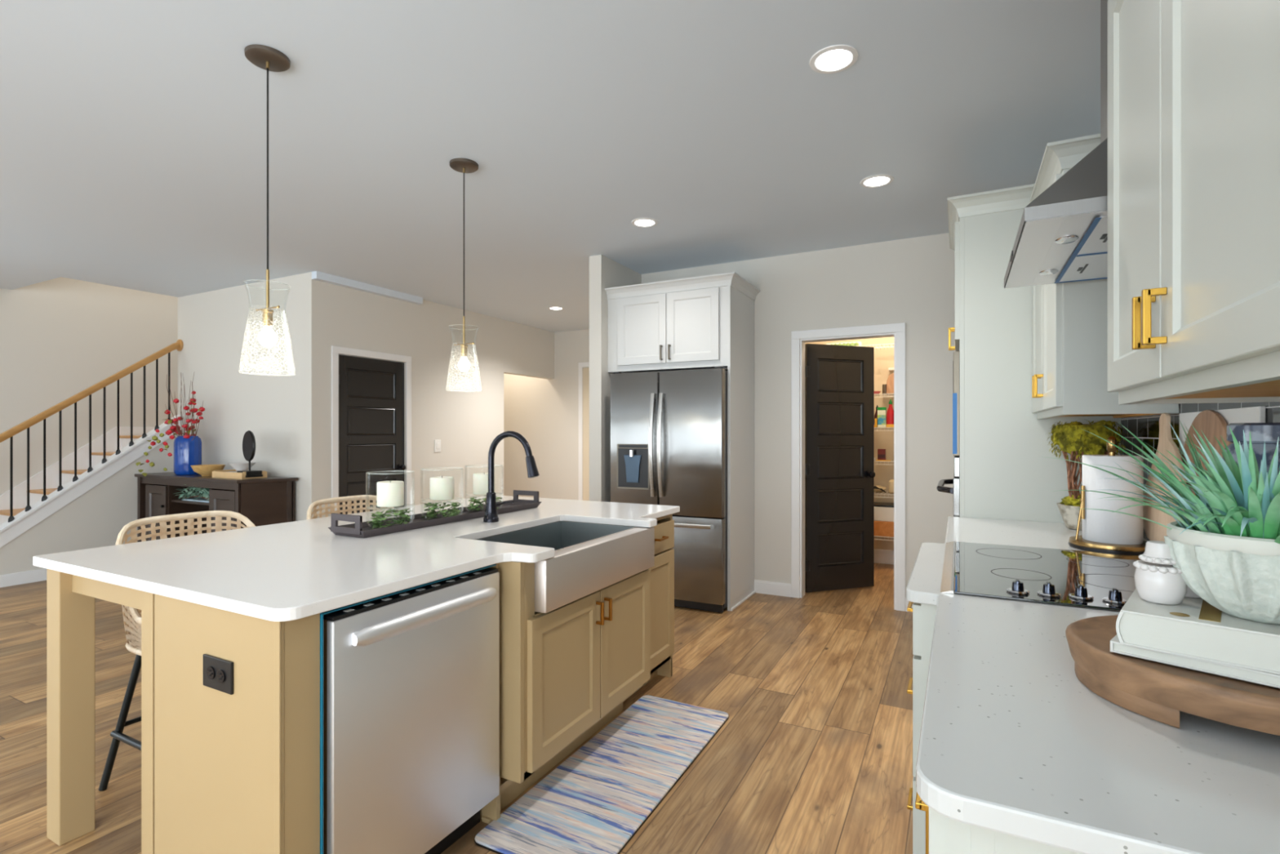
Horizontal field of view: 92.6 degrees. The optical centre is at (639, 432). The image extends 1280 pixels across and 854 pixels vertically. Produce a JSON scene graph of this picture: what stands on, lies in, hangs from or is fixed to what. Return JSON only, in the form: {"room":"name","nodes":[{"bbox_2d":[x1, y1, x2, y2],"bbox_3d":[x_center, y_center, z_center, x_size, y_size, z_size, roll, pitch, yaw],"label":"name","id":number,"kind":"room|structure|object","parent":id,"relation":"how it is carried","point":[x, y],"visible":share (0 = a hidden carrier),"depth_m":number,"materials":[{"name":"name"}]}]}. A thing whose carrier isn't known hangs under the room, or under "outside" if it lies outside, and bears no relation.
{"room":"kitchen","nodes":[
{"label":"kitchen","id":0,"kind":"room"},
{"bbox_2d":[0,276,177,495],"bbox_3d":[-7.238,-1.340,4.395,0.100,5.300,8.300,0,0,28],"label":"wall","id":1,"kind":"structure","parent":0,"point":[60,337],"depth_m":6.54,"materials":[{"name":"white paint"}]},
{"bbox_2d":[0,430,182,574],"bbox_3d":[-5.255,0.571,5.656,0.110,1.479,1.769,0,0,28],"label":"wall","id":2,"kind":"structure","parent":0,"point":[95,518],"depth_m":5.74,"materials":[{"name":"white paint"}]},
{"bbox_2d":[0,568,46,587],"bbox_3d":[-5.202,1.258,5.620,0.014,0.105,1.755,0,0,28],"label":"baseboard","id":3,"kind":"structure","parent":2,"relation":"attached to","point":[39,575],"depth_m":5.31,"materials":[{"name":"white paint"}]},
{"bbox_2d":[0,420,182,547],"bbox_3d":[-5.203,0.550,5.623,0.013,1.438,1.779,0,0,28],"label":"trim","id":4,"kind":"structure","parent":2,"relation":"attached to","point":[33,518],"depth_m":5.64,"materials":[{"name":"white paint"}]},
{"bbox_2d":[0,414,183,533],"bbox_3d":[-5.252,0.477,5.643,0.152,1.337,1.789,0,0,28],"label":"cap","id":5,"kind":"object","parent":2,"relation":"attached to","point":[68,486],"visible":0.67,"depth_m":5.68,"materials":[{"name":"white paint"}]},
{"bbox_2d":[0,339,183,522],"bbox_3d":[-5.269,0.163,5.601,0.124,2.294,1.879,0,0,28],"label":"stair railing","id":6,"kind":"object","parent":5,"relation":"on","point":[179,344],"visible":0.98,"depth_m":5.76,"materials":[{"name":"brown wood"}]},
{"bbox_2d":[177,273,302,520],"bbox_3d":[-3.922,-0.060,6.027,2.090,2.740,0.120,0,0,28],"label":"wall","id":7,"kind":"structure","parent":0,"point":[242,384],"depth_m":5.90,"materials":[{"name":"white paint"}]},
{"bbox_2d":[302,271,554,519],"bbox_3d":[-2.119,-0.060,7.094,0.120,2.740,3.680,0,0,28],"label":"wall","id":8,"kind":"structure","parent":0,"point":[464,411],"depth_m":6.62,"materials":[{"name":"white paint"}]},
{"bbox_2d":[311,271,422,304],"bbox_3d":[-2.606,-1.397,5.956,0.070,0.065,1.209,0,0,28],"label":"trim","id":9,"kind":"structure","parent":8,"relation":"attached to","point":[316,275],"depth_m":5.85,"materials":[{"name":"white paint"}]},
{"bbox_2d":[331,345,411,513],"bbox_3d":[-2.609,0.255,6.007,0.016,2.110,0.915,0,0,28],"label":"door frame","id":10,"kind":"structure","parent":8,"relation":"in","point":[335,350],"depth_m":5.77,"materials":[{"name":"white paint"}]},
{"bbox_2d":[338,355,405,514],"bbox_3d":[-2.649,0.287,6.020,0.167,2.030,0.790,0,0,28],"label":"door","id":11,"kind":"structure","parent":8,"relation":"in","point":[371,391],"depth_m":5.99,"materials":[{"name":"black paint"}]},
{"bbox_2d":[0,562,913,853],"bbox_3d":[-2.585,1.360,3.435,9.240,0.100,10.900,0,0,28],"label":"floor","id":12,"kind":"structure","parent":0,"point":[812,753],"depth_m":2.70,"materials":[{"name":"brown wood"}]},
{"bbox_2d":[0,426,155,524],"bbox_3d":[-5.519,0.620,6.425,1.069,1.381,2.890,0,0,28],"label":"staircase","id":13,"kind":"structure","parent":12,"relation":"on","point":[36,482],"depth_m":6.42,"materials":[{"name":"white paint"}]},
{"bbox_2d":[97,510,255,791],"bbox_3d":[-1.645,0.819,2.375,0.519,0.984,0.554,0,0,28],"label":"counter stool","id":14,"kind":"object","parent":12,"relation":"on","point":[132,617],"visible":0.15,"depth_m":2.29,"materials":[{"name":"wicker"}]},
{"bbox_2d":[134,471,297,542],"bbox_3d":[-4.003,0.855,5.737,1.875,0.910,0.440,0,0,28],"label":"sideboard","id":15,"kind":"object","parent":12,"relation":"on","point":[270,500],"visible":0.56,"depth_m":5.43,"materials":[{"name":"brown wood"}]},
{"bbox_2d":[173,435,201,475],"bbox_3d":[-4.363,0.214,5.907,0.220,0.370,0.220,0,0,28],"label":"glass vase","id":16,"kind":"object","parent":15,"relation":"on","point":[187,452],"visible":0.89,"depth_m":5.82,"materials":[{"name":"blue glass"}]},
{"bbox_2d":[135,373,204,476],"bbox_3d":[-4.458,-0.090,5.870,0.758,1.008,0.381,0,0,28],"label":"branch arrangement","id":17,"kind":"object","parent":16,"relation":"in","point":[176,429],"visible":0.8,"depth_m":5.90,"materials":[{"name":"red plant"}]},
{"bbox_2d":[171,498,208,505],"bbox_3d":[-4.042,0.640,5.776,0.690,0.020,0.345,0,0,28],"label":"shelf","id":18,"kind":"object","parent":15,"relation":"attached to","point":[174,501],"depth_m":5.68,"materials":[{"name":"brown wood"}]},
{"bbox_2d":[173,484,208,500],"bbox_3d":[-4.067,0.539,5.647,0.641,0.176,0.229,0,0,28],"label":"greenery garland","id":19,"kind":"object","parent":15,"relation":"on","point":[205,491],"visible":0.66,"depth_m":5.64,"materials":[{"name":"green plant"}]},
{"bbox_2d":[190,464,225,475],"bbox_3d":[-4.026,0.349,5.709,0.270,0.100,0.270,0,0,28],"label":"wooden bowl","id":20,"kind":"object","parent":15,"relation":"on","point":[202,469],"visible":0.77,"depth_m":5.63,"materials":[{"name":"brown wood"}]},
{"bbox_2d":[212,469,266,479],"bbox_3d":[-3.596,0.368,5.496,0.460,0.062,0.220,0,0,28],"label":"wooden tray","id":21,"kind":"object","parent":15,"relation":"on","point":[225,473],"visible":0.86,"depth_m":5.41,"materials":[{"name":"brown wood"}]},
{"bbox_2d":[227,462,256,471],"bbox_3d":[-3.630,0.308,5.582,0.220,0.078,0.220,0,0,28],"label":"dish","id":22,"kind":"object","parent":21,"relation":"on","point":[238,466],"visible":0.8,"depth_m":5.52,"materials":[{"name":"white ceramic"}]},
{"bbox_2d":[236,430,262,477],"bbox_3d":[-3.459,0.182,5.413,0.218,0.410,0.140,0,0,28],"label":"ornament","id":23,"kind":"object","parent":21,"relation":"on","point":[248,441],"visible":0.93,"depth_m":5.38,"materials":[{"name":"black metal"}]},
{"bbox_2d":[306,494,394,519],"bbox_3d":[-1.303,0.819,3.031,0.519,0.984,0.554,0,0,28],"label":"counter stool","id":24,"kind":"object","parent":12,"relation":"on","point":[313,505],"visible":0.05,"depth_m":3.14,"materials":[{"name":"wicker"}]},
{"bbox_2d":[46,513,674,853],"bbox_3d":[-0.815,0.869,2.600,1.390,0.883,2.163,0,0,28],"label":"kitchen island","id":25,"kind":"object","parent":12,"relation":"on","point":[230,701],"visible":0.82,"depth_m":1.68,"materials":[{"name":"beige paint"}]},
{"bbox_2d":[206,666,214,679],"bbox_3d":[-1.060,0.592,1.511,0.032,0.032,0.003,0,0,28],"label":"receptacle","id":26,"kind":"object","parent":25,"relation":"attached to","point":[210,669],"depth_m":1.51,"materials":[{"name":"black plastic"}]},
{"bbox_2d":[202,653,233,694],"bbox_3d":[-1.038,0.592,1.505,0.124,0.078,0.007,0,0,28],"label":"outlet plate","id":27,"kind":"object","parent":25,"relation":"attached to","point":[217,668],"depth_m":1.50,"materials":[{"name":"black plastic"}]},
{"bbox_2d":[216,669,225,683],"bbox_3d":[-1.020,0.592,1.490,0.032,0.032,0.003,0,0,28],"label":"receptacle","id":28,"kind":"object","parent":25,"relation":"attached to","point":[220,673],"depth_m":1.49,"materials":[{"name":"black plastic"}]},
{"bbox_2d":[32,494,679,621],"bbox_3d":[-0.822,0.411,2.617,1.414,0.030,2.200,0,0,28],"label":"island countertop","id":29,"kind":"structure","parent":25,"relation":"on","point":[290,571],"depth_m":1.95,"materials":[{"name":"white stone"}]},
{"bbox_2d":[328,489,542,537],"bbox_3d":[-0.867,0.353,2.815,0.202,0.085,1.102,0,0,28],"label":"serving tray","id":30,"kind":"object","parent":29,"relation":"on","point":[361,529],"visible":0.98,"depth_m":2.60,"materials":[{"name":"grey"}]},
{"bbox_2d":[366,507,413,528],"bbox_3d":[-1.023,0.272,2.510,0.186,0.226,0.186,0,0,28],"label":"greenery arrangement","id":31,"kind":"object","parent":30,"relation":"on","point":[375,520],"visible":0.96,"depth_m":2.48,"materials":[{"name":"green plant"}]},
{"bbox_2d":[376,480,404,506],"bbox_3d":[-1.023,0.245,2.510,0.104,0.104,0.104,0,0,28],"label":"pillar candle","id":32,"kind":"object","parent":31,"relation":"on","point":[390,493],"visible":1,"depth_m":2.47,"materials":[{"name":"beige wax"}]},
{"bbox_2d":[421,501,462,519],"bbox_3d":[-0.892,0.273,2.761,0.186,0.228,0.186,0,0,28],"label":"greenery arrangement","id":33,"kind":"object","parent":30,"relation":"on","point":[434,506],"visible":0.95,"depth_m":2.75,"materials":[{"name":"green plant"}]},
{"bbox_2d":[430,475,453,500],"bbox_3d":[-0.892,0.245,2.761,0.104,0.104,0.104,0,0,28],"label":"pillar candle","id":34,"kind":"object","parent":33,"relation":"on","point":[442,488],"visible":1,"depth_m":2.72,"materials":[{"name":"beige wax"}]},
{"bbox_2d":[467,495,502,510],"bbox_3d":[-0.765,0.274,3.005,0.186,0.230,0.186,0,0,28],"label":"greenery arrangement","id":35,"kind":"object","parent":30,"relation":"on","point":[472,499],"visible":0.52,"depth_m":2.96,"materials":[{"name":"green plant"}]},
{"bbox_2d":[473,472,494,494],"bbox_3d":[-0.765,0.245,3.005,0.104,0.104,0.104,0,0,28],"label":"pillar candle","id":36,"kind":"object","parent":35,"relation":"on","point":[480,480],"visible":0.71,"depth_m":2.96,"materials":[{"name":"beige wax"}]},
{"bbox_2d":[483,431,539,522],"bbox_3d":[-0.570,0.193,2.688,0.161,0.405,0.279,0,0,-37],"label":"kitchen faucet","id":37,"kind":"object","parent":29,"relation":"on","point":[491,515],"visible":1,"depth_m":2.71,"materials":[{"name":"black metal"}]},
{"bbox_2d":[476,520,654,613],"bbox_3d":[-0.338,0.539,2.543,0.482,0.224,0.832,0,0,28],"label":"farmhouse sink","id":38,"kind":"object","parent":29,"relation":"in","point":[588,558],"visible":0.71,"depth_m":2.46,"materials":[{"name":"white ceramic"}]},
{"bbox_2d":[320,564,499,853],"bbox_3d":[-0.830,0.873,1.866,0.602,0.871,0.628,0,0,28],"label":"dishwasher","id":39,"kind":"object","parent":12,"relation":"on","point":[410,677],"visible":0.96,"depth_m":1.69,"materials":[{"name":"silver metal"}]},
{"bbox_2d":[475,694,728,853],"bbox_3d":[-0.061,1.302,2.395,0.447,0.014,1.220,0,0,28],"label":"kitchen mat","id":40,"kind":"object","parent":12,"relation":"on","point":[596,800],"visible":1,"depth_m":2.25,"materials":[{"name":"multicoloured fabric"}]},
{"bbox_2d":[610,366,727,612],"bbox_3d":[0.325,0.410,4.888,0.935,1.780,0.793,0,0,28],"label":"refrigerator","id":41,"kind":"object","parent":12,"relation":"on","point":[668,428],"visible":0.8,"depth_m":4.52,"materials":[{"name":"silver metal"}]},
{"bbox_2d":[604,271,759,611],"bbox_3d":[0.349,0.071,4.976,1.096,2.478,0.652,0,0,28],"label":"tall cabinet","id":42,"kind":"object","parent":12,"relation":"on","point":[707,322],"visible":0.98,"depth_m":4.70,"materials":[{"name":"white paint"}]},
{"bbox_2d":[906,600,937,853],"bbox_3d":[1.170,0.869,1.720,0.737,0.883,0.738,0,0,28],"label":"base cabinet","id":43,"kind":"object","parent":12,"relation":"on","point":[923,615],"visible":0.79,"depth_m":1.55,"materials":[{"name":"grey paint"}]},
{"bbox_2d":[915,791,1080,853],"bbox_3d":[0.821,0.869,0.970,0.664,0.883,0.911,0,0,28],"label":"base cabinet","id":44,"kind":"object","parent":12,"relation":"on","point":[944,834],"visible":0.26,"depth_m":0.70,"materials":[{"name":"grey paint"}]},
{"bbox_2d":[906,516,1279,853],"bbox_3d":[1.145,0.411,1.665,0.732,0.030,2.505,0,0,28],"label":"countertop","id":45,"kind":"structure","parent":44,"relation":"on","point":[1012,742],"depth_m":0.77,"materials":[{"name":"white stone"}]},
{"bbox_2d":[940,541,1142,611],"bbox_3d":[1.176,0.377,1.734,0.566,0.036,0.782,0,0,28],"label":"cooktop","id":46,"kind":"object","parent":45,"relation":"in","point":[1101,580],"visible":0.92,"depth_m":1.68,"materials":[{"name":"black glass"}]},
{"bbox_2d":[1045,419,1128,530],"bbox_3d":[1.833,0.171,2.516,0.276,0.450,0.272,0,0,28],"label":"topiary","id":47,"kind":"object","parent":45,"relation":"on","point":[1071,437],"visible":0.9,"depth_m":2.48,"materials":[{"name":"green plant"}]},
{"bbox_2d":[1068,435,1146,555],"bbox_3d":[1.613,0.203,2.091,0.244,0.384,0.244,0,0,28],"label":"paper towel holder","id":48,"kind":"object","parent":45,"relation":"on","point":[1077,541],"visible":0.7,"depth_m":2.06,"materials":[{"name":"gold metal"}]},
{"bbox_2d":[1082,454,1143,544],"bbox_3d":[1.613,0.222,2.091,0.166,0.290,0.166,0,0,28],"label":"paper towel roll","id":49,"kind":"object","parent":48,"relation":"on","point":[1098,526],"visible":0.9,"depth_m":2.03,"materials":[{"name":"white paper"}]},
{"bbox_2d":[1143,413,1186,541],"bbox_3d":[1.637,0.167,1.915,0.027,0.461,0.432,0,0,28],"label":"paddle board","id":50,"kind":"object","parent":45,"relation":"on","point":[1153,531],"visible":0.58,"depth_m":1.91,"materials":[{"name":"brown wood"}]},
{"bbox_2d":[1065,614,1279,735],"bbox_3d":[0.893,0.358,0.893,0.445,0.073,0.380,0,0,28],"label":"tray","id":51,"kind":"object","parent":45,"relation":"on","point":[1156,691],"visible":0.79,"depth_m":0.83,"materials":[{"name":"brown wood"}]},
{"bbox_2d":[1110,634,1279,688],"bbox_3d":[0.884,0.314,0.850,0.220,0.016,0.330,0,0,-41],"label":"book","id":52,"kind":"object","parent":51,"relation":"on","point":[1263,677],"visible":0.39,"depth_m":0.83,"materials":[{"name":"grey paper"}]},
{"bbox_2d":[1115,587,1279,674],"bbox_3d":[0.892,0.280,0.860,0.326,0.050,0.245,0,0,45],"label":"book","id":53,"kind":"object","parent":52,"relation":"on","point":[1193,628],"visible":0.83,"depth_m":0.83,"materials":[{"name":"grey paper"}]},
{"bbox_2d":[1040,421,1279,624],"bbox_3d":[0.853,0.115,0.843,0.408,0.278,0.396,0,0,8],"label":"potted plant","id":54,"kind":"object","parent":53,"relation":"on","point":[1227,552],"depth_m":0.82,"materials":[{"name":"grey"}]},
{"bbox_2d":[1133,540,1187,604],"bbox_3d":[0.788,0.209,0.926,0.064,0.090,0.065,0,0,28],"label":"ceramic jar","id":55,"kind":"object","parent":53,"relation":"on","point":[1157,580],"visible":0.79,"depth_m":0.91,"materials":[{"name":"white ceramic"}]},
{"bbox_2d":[1184,586,1201,598],"bbox_3d":[0.861,0.209,0.963,0.064,0.090,0.065,0,0,28],"label":"ceramic jar","id":56,"kind":"object","parent":53,"relation":"on","point":[1189,593],"visible":0.02,"depth_m":0.94,"materials":[{"name":"white ceramic"}]},
{"bbox_2d":[1198,599,1222,622],"bbox_3d":[0.838,0.255,0.896,0.022,0.001,0.180,0,0,45],"label":"print","id":57,"kind":"object","parent":53,"relation":"on","point":[1207,612],"depth_m":0.86,"materials":[{"name":"gold metal"}]},
{"bbox_2d":[1182,409,1233,519],"bbox_3d":[1.521,0.165,1.643,0.018,0.454,0.420,0,0,28],"label":"round board","id":58,"kind":"object","parent":45,"relation":"on","point":[1211,423],"visible":0.29,"depth_m":1.63,"materials":[{"name":"brown wood"}]},
{"bbox_2d":[1179,405,1266,457],"bbox_3d":[1.534,0.167,1.631,0.011,0.456,0.570,0,0,28],"label":"cutting board","id":59,"kind":"object","parent":45,"relation":"on","point":[1253,414],"visible":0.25,"depth_m":1.51,"materials":[{"name":"white plastic"}]},
{"bbox_2d":[1222,422,1279,473],"bbox_3d":[1.219,0.188,1.191,0.124,0.415,0.124,0,0,28],"label":"glass canister","id":60,"kind":"object","parent":45,"relation":"on","point":[1269,433],"visible":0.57,"depth_m":1.16,"materials":[{"name":"clear glass"}]},
{"bbox_2d":[947,183,1120,522],"bbox_3d":[1.929,0.104,3.092,0.662,2.412,0.852,0,0,28],"label":"oven tower","id":61,"kind":"object","parent":12,"relation":"on","point":[1004,474],"visible":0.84,"depth_m":2.82,"materials":[{"name":"grey paint"}]},
{"bbox_2d":[936,351,959,516],"bbox_3d":[1.870,0.177,3.152,0.605,1.135,0.752,0,0,28],"label":"double oven","id":62,"kind":"object","parent":61,"relation":"in","point":[955,481],"visible":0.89,"depth_m":2.92,"materials":[{"name":"silver metal"}]},
{"bbox_2d":[503,328,589,499],"bbox_3d":[-0.629,-0.060,8.460,3.860,2.740,0.120,0,0,28],"label":"wall","id":63,"kind":"structure","parent":0,"point":[544,411],"depth_m":8.74,"materials":[{"name":"white paint"}]},
{"bbox_2d":[578,361,589,500],"bbox_3d":[-0.439,0.168,8.284,0.930,2.285,0.016,0,0,28],"label":"door frame","id":64,"kind":"structure","parent":63,"relation":"in","point":[581,365],"depth_m":8.47,"materials":[{"name":"white paint"}]},
{"bbox_2d":[582,367,589,500],"bbox_3d":[-0.433,0.202,8.294,0.790,2.200,0.167,0,0,28],"label":"door","id":65,"kind":"structure","parent":63,"relation":"in","point":[585,371],"depth_m":8.43,"materials":[{"name":"beige paint"}]},
{"bbox_2d":[0,0,1100,332],"bbox_3d":[-2.585,-1.530,3.435,9.240,0.200,10.900,0,0,28],"label":"ceiling","id":66,"kind":"structure","parent":0,"point":[133,133],"depth_m":2.94,"materials":[{"name":"white paint"}]},
{"bbox_2d":[244,44,290,346],"bbox_3d":[-1.415,-0.828,2.326,0.188,1.203,0.188,0,0,28],"label":"pendant lamp","id":67,"kind":"object","parent":66,"relation":"hanging from","point":[264,57],"visible":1,"depth_m":2.32,"materials":[{"name":"brown metal"}]},
{"bbox_2d":[261,308,273,326],"bbox_3d":[-1.415,-0.439,2.326,0.040,0.068,0.040,0,0,28],"label":"socket","id":68,"kind":"object","parent":67,"relation":"attached to","point":[267,313],"depth_m":2.31,"materials":[{"name":"gold metal"}]},
{"bbox_2d":[448,158,478,371],"bbox_3d":[-0.936,-0.828,3.256,0.188,1.203,0.188,0,0,28],"label":"pendant lamp","id":69,"kind":"object","parent":66,"relation":"hanging from","point":[464,166],"visible":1,"depth_m":3.24,"materials":[{"name":"brown metal"}]},
{"bbox_2d":[460,344,467,356],"bbox_3d":[-0.936,-0.439,3.256,0.040,0.068,0.040,0,0,28],"label":"socket","id":70,"kind":"object","parent":69,"relation":"attached to","point":[463,347],"depth_m":3.24,"materials":[{"name":"gold metal"}]},
{"bbox_2d":[631,217,657,227],"bbox_3d":[0.031,-1.427,4.157,0.180,0.006,0.180,0,0,28],"label":"recessed light","id":71,"kind":"object","parent":66,"relation":"in","point":[640,222],"visible":1,"depth_m":4.15,"materials":[{"name":"white paint"}]},
{"bbox_2d":[808,44,858,74],"bbox_3d":[0.741,-1.427,2.343,0.180,0.006,0.180,0,0,28],"label":"recessed light","id":72,"kind":"object","parent":66,"relation":"in","point":[833,59],"visible":1,"depth_m":2.34,"materials":[{"name":"white paint"}]},
{"bbox_2d":[859,174,893,187],"bbox_3d":[1.343,-1.427,3.473,0.180,0.006,0.180,0,0,28],"label":"recessed light","id":73,"kind":"object","parent":66,"relation":"in","point":[876,180],"visible":1,"depth_m":3.46,"materials":[{"name":"white paint"}]},
{"bbox_2d":[589,254,641,502],"bbox_3d":[0.320,-0.060,6.233,0.115,2.740,2.950,0,0,28],"label":"wall","id":74,"kind":"structure","parent":0,"point":[604,272],"depth_m":4.93,"materials":[{"name":"white paint"}]},
{"bbox_2d":[641,232,955,596],"bbox_3d":[1.442,-0.060,4.842,3.161,2.740,0.120,0,0,28],"label":"wall","id":75,"kind":"structure","parent":0,"point":[911,282],"depth_m":4.65,"materials":[{"name":"white paint"}]},
{"bbox_2d":[754,579,913,612],"bbox_3d":[1.575,1.258,4.696,1.450,0.105,0.013,0,0,28],"label":"baseboard","id":76,"kind":"structure","parent":75,"relation":"attached to","point":[779,588],"depth_m":4.95,"materials":[{"name":"white paint"}]},
{"bbox_2d":[804,343,875,592],"bbox_3d":[1.657,0.285,5.095,0.678,2.025,0.167,0,0,-19],"label":"door","id":77,"kind":"structure","parent":75,"relation":"in","point":[840,474],"depth_m":5.08,"materials":[{"name":"black paint"}]},
{"bbox_2d":[791,322,905,611],"bbox_3d":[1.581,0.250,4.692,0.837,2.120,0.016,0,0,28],"label":"door frame","id":78,"kind":"structure","parent":75,"relation":"in","point":[899,328],"depth_m":4.64,"materials":[{"name":"white paint"}]},
{"bbox_2d":[804,336,893,550],"bbox_3d":[1.854,-0.060,5.631,3.160,2.740,1.660,0,0,28],"label":"wall","id":79,"kind":"structure","parent":0,"point":[883,357],"depth_m":6.15,"materials":[{"name":"beige paint"}]},
{"bbox_2d":[857,343,893,349],"bbox_3d":[2.571,-0.833,5.902,2.103,0.034,0.312,0,0,28],"label":"wire shelf","id":80,"kind":"object","parent":79,"relation":"attached to","point":[887,347],"visible":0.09,"depth_m":5.89,"materials":[{"name":"white metal"}]},
{"bbox_2d":[826,341,862,346],"bbox_3d":[2.050,-0.880,6.157,0.340,0.059,0.146,0,0,28],"label":"parcel","id":81,"kind":"object","parent":80,"relation":"on","point":[856,343],"visible":0.4,"depth_m":6.09,"materials":[{"name":"cardboard"}]},
{"bbox_2d":[874,548,893,564],"bbox_3d":[2.649,1.240,6.031,2.120,0.140,0.013,0,0,28],"label":"baseboard","id":82,"kind":"structure","parent":79,"relation":"attached to","point":[881,556],"depth_m":6.13,"materials":[{"name":"white paint"}]},
{"bbox_2d":[874,426,893,431],"bbox_3d":[2.571,-0.037,5.902,2.103,0.034,0.312,0,0,28],"label":"wire shelf","id":83,"kind":"object","parent":79,"relation":"attached to","point":[877,428],"visible":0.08,"depth_m":5.87,"materials":[{"name":"white metal"}]},
{"bbox_2d":[877,407,886,426],"bbox_3d":[2.340,-0.151,5.919,0.077,0.193,0.062,0,0,28],"label":"canister","id":84,"kind":"object","parent":83,"relation":"on","point":[882,411],"visible":0.88,"depth_m":5.89,"materials":[{"name":"multicoloured"}]},
{"bbox_2d":[886,399,893,424],"bbox_3d":[2.406,-0.190,5.879,0.074,0.270,0.074,0,0,28],"label":"sauce bottle","id":85,"kind":"object","parent":83,"relation":"on","point":[890,413],"visible":0.84,"depth_m":5.85,"materials":[{"name":"red plastic"}]},
{"bbox_2d":[874,393,893,397],"bbox_3d":[2.571,-0.359,5.902,2.103,0.034,0.312,0,0,28],"label":"wire shelf","id":86,"kind":"object","parent":79,"relation":"attached to","point":[877,394],"visible":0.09,"depth_m":5.87,"materials":[{"name":"white metal"}]},
{"bbox_2d":[886,373,893,393],"bbox_3d":[2.452,-0.477,5.917,0.125,0.200,0.080,0,0,28],"label":"paper bag","id":87,"kind":"object","parent":86,"relation":"on","point":[890,382],"visible":0.42,"depth_m":5.89,"materials":[{"name":"brown paper"}]},
{"bbox_2d":[874,535,893,540],"bbox_3d":[2.571,1.007,5.902,2.103,0.034,0.312,0,0,28],"label":"wire shelf","id":88,"kind":"object","parent":79,"relation":"attached to","point":[874,535],"visible":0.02,"depth_m":5.85,"materials":[{"name":"white metal"}]},
{"bbox_2d":[874,520,893,537],"bbox_3d":[2.375,0.919,6.002,0.380,0.140,0.280,0,0,28],"label":"crate","id":89,"kind":"object","parent":88,"relation":"on","point":[882,528],"visible":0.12,"depth_m":5.87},
{"bbox_2d":[874,506,893,521],"bbox_3d":[2.375,0.779,6.002,0.340,0.138,0.260,0,0,28],"label":"storage bin","id":90,"kind":"object","parent":89,"relation":"on","point":[881,513],"visible":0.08,"depth_m":5.87,"materials":[{"name":"white plastic"}]},
{"bbox_2d":[874,502,893,507],"bbox_3d":[2.375,0.701,6.002,0.340,0.018,0.260,0,0,28],"label":"baking tray","id":91,"kind":"object","parent":90,"relation":"on","point":[876,504],"visible":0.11,"depth_m":5.91,"materials":[{"name":"metal"}]},
{"bbox_2d":[874,459,893,465],"bbox_3d":[2.571,0.287,5.902,2.103,0.034,0.312,0,0,28],"label":"wire shelf","id":92,"kind":"object","parent":79,"relation":"attached to","point":[887,460],"visible":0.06,"depth_m":5.86,"materials":[{"name":"white metal"}]},
{"bbox_2d":[877,448,885,460],"bbox_3d":[2.342,0.211,5.928,0.070,0.115,0.061,0,0,28],"label":"tin","id":93,"kind":"object","parent":92,"relation":"on","point":[881,452],"visible":0.78,"depth_m":5.90,"materials":[{"name":"red"}]},
{"bbox_2d":[1056,502,1082,530],"bbox_3d":[1.839,0.345,2.515,0.202,0.100,0.207,0,0,28],"label":"pot","id":94,"kind":"object","parent":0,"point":[1069,516],"depth_m":2.50,"materials":[{"name":"white ceramic"}]},
{"bbox_2d":[1120,401,1279,541],"bbox_3d":[1.316,-0.060,1.062,0.128,2.740,10.300,0,0,28],"label":"wall","id":95,"kind":"structure","parent":0,"point":[1146,428],"depth_m":2.16,"materials":[{"name":"black tile"}]},
{"bbox_2d":[1004,0,1107,288],"bbox_3d":[1.292,-0.959,1.672,0.477,0.932,0.756,0,0,28],"label":"range hood","id":96,"kind":"object","parent":95,"relation":"attached to","point":[1062,235],"visible":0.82,"depth_m":1.56,"materials":[{"name":"silver metal"}]},
{"bbox_2d":[1039,269,1058,275],"bbox_3d":[1.268,-0.497,1.899,0.050,0.004,0.072,0,0,28],"label":"lamp","id":97,"kind":"object","parent":96,"relation":"on","point":[1042,272],"depth_m":1.89,"materials":[{"name":"silver metal"}]},
{"bbox_2d":[1054,235,1079,244],"bbox_3d":[1.101,-0.497,1.580,0.050,0.004,0.072,0,0,28],"label":"lamp","id":98,"kind":"object","parent":96,"relation":"on","point":[1059,239],"depth_m":1.57,"materials":[{"name":"silver metal"}]},
{"bbox_2d":[1028,133,1178,418],"bbox_3d":[1.702,-0.513,2.322,0.352,0.903,0.824,0,0,28],"label":"upper cabinet","id":99,"kind":"object","parent":95,"relation":"attached to","point":[1069,320],"visible":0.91,"depth_m":2.05,"materials":[{"name":"grey paint"}]},
{"bbox_2d":[1107,0,1279,404],"bbox_3d":[0.857,-0.526,0.701,0.352,0.928,1.316,0,0,28],"label":"upper cabinet","id":100,"kind":"object","parent":95,"relation":"attached to","point":[1193,86],"visible":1,"depth_m":0.88,"materials":[{"name":"grey paint"}]},
{"bbox_2d":[1164,520,1279,624],"bbox_3d":[0.862,0.194,0.848,0.205,0.120,0.205,0,0,28],"label":"planter","id":101,"kind":"object","parent":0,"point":[1239,576],"depth_m":0.81,"materials":[{"name":"grey ceramic"}]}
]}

